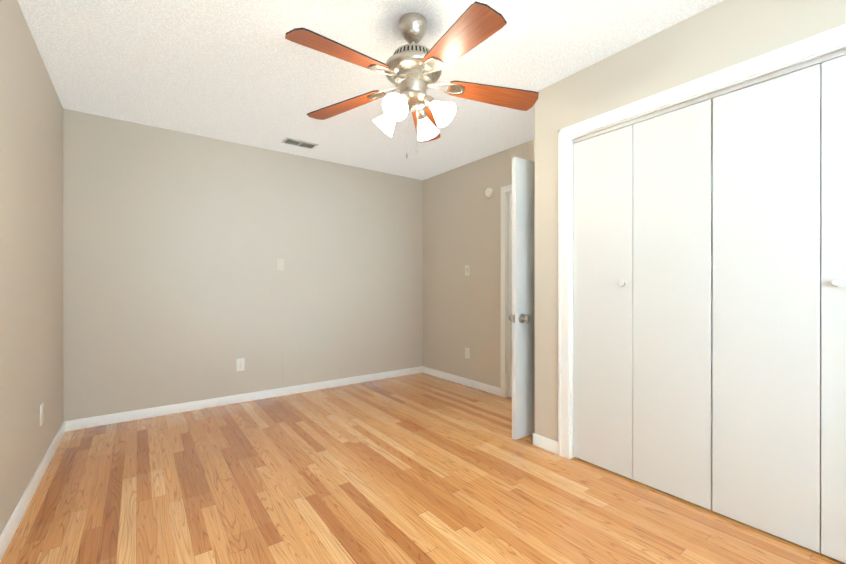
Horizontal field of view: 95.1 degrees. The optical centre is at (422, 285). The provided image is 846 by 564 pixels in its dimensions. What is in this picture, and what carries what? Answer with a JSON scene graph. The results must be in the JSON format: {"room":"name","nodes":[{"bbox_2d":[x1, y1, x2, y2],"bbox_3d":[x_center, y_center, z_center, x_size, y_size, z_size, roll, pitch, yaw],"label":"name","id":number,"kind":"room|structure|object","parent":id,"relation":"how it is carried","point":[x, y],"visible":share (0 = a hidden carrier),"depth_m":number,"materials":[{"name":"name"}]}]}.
{"room":"empty bedroom","nodes":[
{"label":"empty bedroom","id":0,"kind":"room"},
{"bbox_2d":[0,0,62,535],"bbox_3d":[-1.311,-0.117,0.917,0.110,2.440,5.110,0,0,-36],"label":"wall","id":1,"kind":"structure","parent":0,"point":[31,244],"depth_m":1.98,"materials":[{"name":"beige paint"}]},
{"bbox_2d":[0,421,65,561],"bbox_3d":[-1.261,1.064,0.955,0.013,0.078,4.890,0,0,-36],"label":"baseboard","id":2,"kind":"structure","parent":1,"relation":"attached to","point":[10,528],"depth_m":1.94,"materials":[{"name":"white wood"}]},
{"bbox_2d":[40,403,43,425],"bbox_3d":[-2.219,0.748,2.252,0.009,0.115,0.070,0,0,-36],"label":"electrical outlet","id":3,"kind":"object","parent":1,"relation":"attached to","point":[41,413],"visible":1,"depth_m":2.24,"materials":[{"name":"white plastic"}]},
{"bbox_2d":[63,108,422,420],"bbox_3d":[-0.856,-0.121,4.357,4.700,2.440,0.110,0,0,-36],"label":"wall","id":4,"kind":"structure","parent":0,"point":[178,287],"depth_m":3.54,"materials":[{"name":"beige paint"}]},
{"bbox_2d":[236,358,244,370],"bbox_3d":[-1.721,0.744,3.647,0.070,0.115,0.009,0,0,-36],"label":"electrical outlet","id":5,"kind":"object","parent":4,"relation":"attached to","point":[240,364],"visible":1,"depth_m":3.64,"materials":[{"name":"white plastic"}]},
{"bbox_2d":[65,366,422,431],"bbox_3d":[-1.355,1.061,3.914,3.370,0.078,0.013,0,0,-36],"label":"baseboard","id":6,"kind":"structure","parent":4,"relation":"attached to","point":[88,422],"depth_m":3.55,"materials":[{"name":"white wood"}]},
{"bbox_2d":[277,259,283,270],"bbox_3d":[-1.427,-0.210,3.863,0.070,0.115,0.008,0,0,-36],"label":"light switch","id":7,"kind":"object","parent":4,"relation":"attached to","point":[280,264],"visible":1,"depth_m":3.86,"materials":[{"name":"beige plastic"}]},
{"bbox_2d":[282,346,295,379],"bbox_3d":[-1.354,0.785,3.921,0.140,0.330,0.004,0,0,-36],"label":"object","id":8,"kind":"structure","parent":4,"relation":"attached to","point":[288,363],"depth_m":3.91,"materials":[{"name":"beige paint"}]},
{"bbox_2d":[17,0,723,179],"bbox_3d":[0.582,-1.379,2.309,4.810,0.080,5.110,0,0,-36],"label":"ceiling","id":9,"kind":"structure","parent":0,"point":[245,72],"depth_m":2.32,"materials":[{"name":"white paint"}]},
{"bbox_2d":[281,137,317,148],"bbox_3d":[-1.155,-1.335,3.632,0.300,0.010,0.150,0,0,-36],"label":"ceiling vent","id":10,"kind":"object","parent":9,"relation":"in","point":[296,142],"visible":1,"depth_m":3.62,"materials":[{"name":"white metal"}]},
{"bbox_2d":[285,1,538,158],"bbox_3d":[-0.057,-0.980,1.927,1.263,0.716,1.264,0,0,-36],"label":"ceiling fan","id":11,"kind":"object","parent":9,"relation":"hanging from","point":[412,69],"visible":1,"depth_m":1.88,"materials":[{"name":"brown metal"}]},
{"bbox_2d":[0,372,845,563],"bbox_3d":[0.582,1.131,2.312,4.810,0.060,5.110,0,0,-36],"label":"floor","id":12,"kind":"structure","parent":0,"point":[421,468],"depth_m":2.02,"materials":[{"name":"laminate"}]},
{"bbox_2d":[423,139,534,387],"bbox_3d":[1.492,-0.119,2.981,0.110,2.440,4.890,0,0,-36],"label":"wall","id":13,"kind":"structure","parent":0,"point":[461,228],"depth_m":4.28,"materials":[{"name":"beige paint"}]},
{"bbox_2d":[423,366,500,395],"bbox_3d":[0.386,1.060,4.380,0.013,0.078,1.326,0,0,-36],"label":"baseboard","id":14,"kind":"structure","parent":13,"relation":"attached to","point":[469,383],"depth_m":4.27,"materials":[{"name":"white wood"}]},
{"bbox_2d":[465,347,469,358],"bbox_3d":[0.486,0.739,4.247,0.009,0.115,0.070,0,0,-36],"label":"electrical outlet","id":15,"kind":"object","parent":13,"relation":"attached to","point":[467,352],"visible":1,"depth_m":4.24,"materials":[{"name":"white plastic"}]},
{"bbox_2d":[465,265,469,275],"bbox_3d":[0.481,-0.171,4.242,0.021,0.115,0.070,0,0,-36],"label":"light switch","id":16,"kind":"object","parent":13,"relation":"attached to","point":[467,270],"visible":1,"depth_m":4.24,"materials":[{"name":"white plastic"}]},
{"bbox_2d":[484,187,492,197],"bbox_3d":[0.672,-0.960,3.972,0.033,0.106,0.106,0,0,-36],"label":"smoke detector","id":17,"kind":"object","parent":13,"relation":"attached to","point":[488,191],"visible":0.96,"depth_m":3.95,"materials":[{"name":"white plastic"}]},
{"bbox_2d":[501,184,511,397],"bbox_3d":[1.084,0.061,3.519,0.131,2.078,0.886,0,0,-36],"label":"door frame","id":18,"kind":"structure","parent":13,"relation":"attached to","point":[508,293],"depth_m":3.81,"materials":[{"name":"white wood"}]},
{"bbox_2d":[509,157,534,439],"bbox_3d":[0.949,0.089,2.967,0.771,2.000,0.171,0,0,-36],"label":"door","id":19,"kind":"structure","parent":13,"relation":"in","point":[522,317],"depth_m":2.78,"materials":[{"name":"white paint"}]},
{"bbox_2d":[535,86,547,437],"bbox_3d":[1.089,-0.119,2.845,0.700,2.440,0.110,0,0,-36],"label":"wall","id":20,"kind":"structure","parent":0,"point":[541,266],"depth_m":2.64,"materials":[{"name":"beige paint"}]},
{"bbox_2d":[548,0,845,441],"bbox_3d":[1.631,-0.118,1.611,0.110,2.440,2.520,0,0,-36],"label":"wall","id":21,"kind":"structure","parent":0,"point":[724,34],"depth_m":2.02,"materials":[{"name":"beige paint"}]},
{"bbox_2d":[532,433,557,454],"bbox_3d":[0.824,1.062,2.604,0.013,0.078,0.213,0,0,-36],"label":"baseboard","id":22,"kind":"structure","parent":21,"relation":"attached to","point":[547,444],"depth_m":2.60,"materials":[{"name":"white wood"}]},
{"bbox_2d":[573,125,632,478],"bbox_3d":[1.068,0.083,2.320,0.067,2.011,0.367,0,0,-36],"label":"closet door","id":23,"kind":"structure","parent":21,"relation":"in","point":[602,300],"depth_m":2.31,"materials":[{"name":"white paint"}]},
{"bbox_2d":[633,99,712,509],"bbox_3d":[1.300,0.083,2.032,0.033,2.011,0.367,0,0,-36],"label":"closet door","id":24,"kind":"structure","parent":21,"relation":"in","point":[672,276],"depth_m":2.00,"materials":[{"name":"white paint"}]},
{"bbox_2d":[558,24,845,458],"bbox_3d":[1.424,0.077,1.892,0.112,2.050,1.520,0,0,-36],"label":"door frame","id":25,"kind":"structure","parent":21,"relation":"attached to","point":[571,198],"depth_m":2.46,"materials":[{"name":"white wood"}]},
{"bbox_2d":[573,49,845,143],"bbox_3d":[1.409,-0.919,1.879,0.032,0.022,1.484,0,0,-36],"label":"trim","id":26,"kind":"structure","parent":21,"relation":"attached to","point":[822,59],"depth_m":1.83,"materials":[{"name":"white wood"}]},
{"bbox_2d":[712,64,820,552],"bbox_3d":[1.521,0.084,1.732,0.033,2.011,0.367,0,0,-36],"label":"closet door","id":27,"kind":"structure","parent":21,"relation":"in","point":[766,378],"depth_m":1.70,"materials":[{"name":"white paint"}]},
{"bbox_2d":[821,55,845,562],"bbox_3d":[1.727,0.084,1.424,0.067,2.011,0.367,0,0,-36],"label":"closet door","id":28,"kind":"structure","parent":21,"relation":"in","point":[833,308],"depth_m":1.54,"materials":[{"name":"white paint"}]}
]}

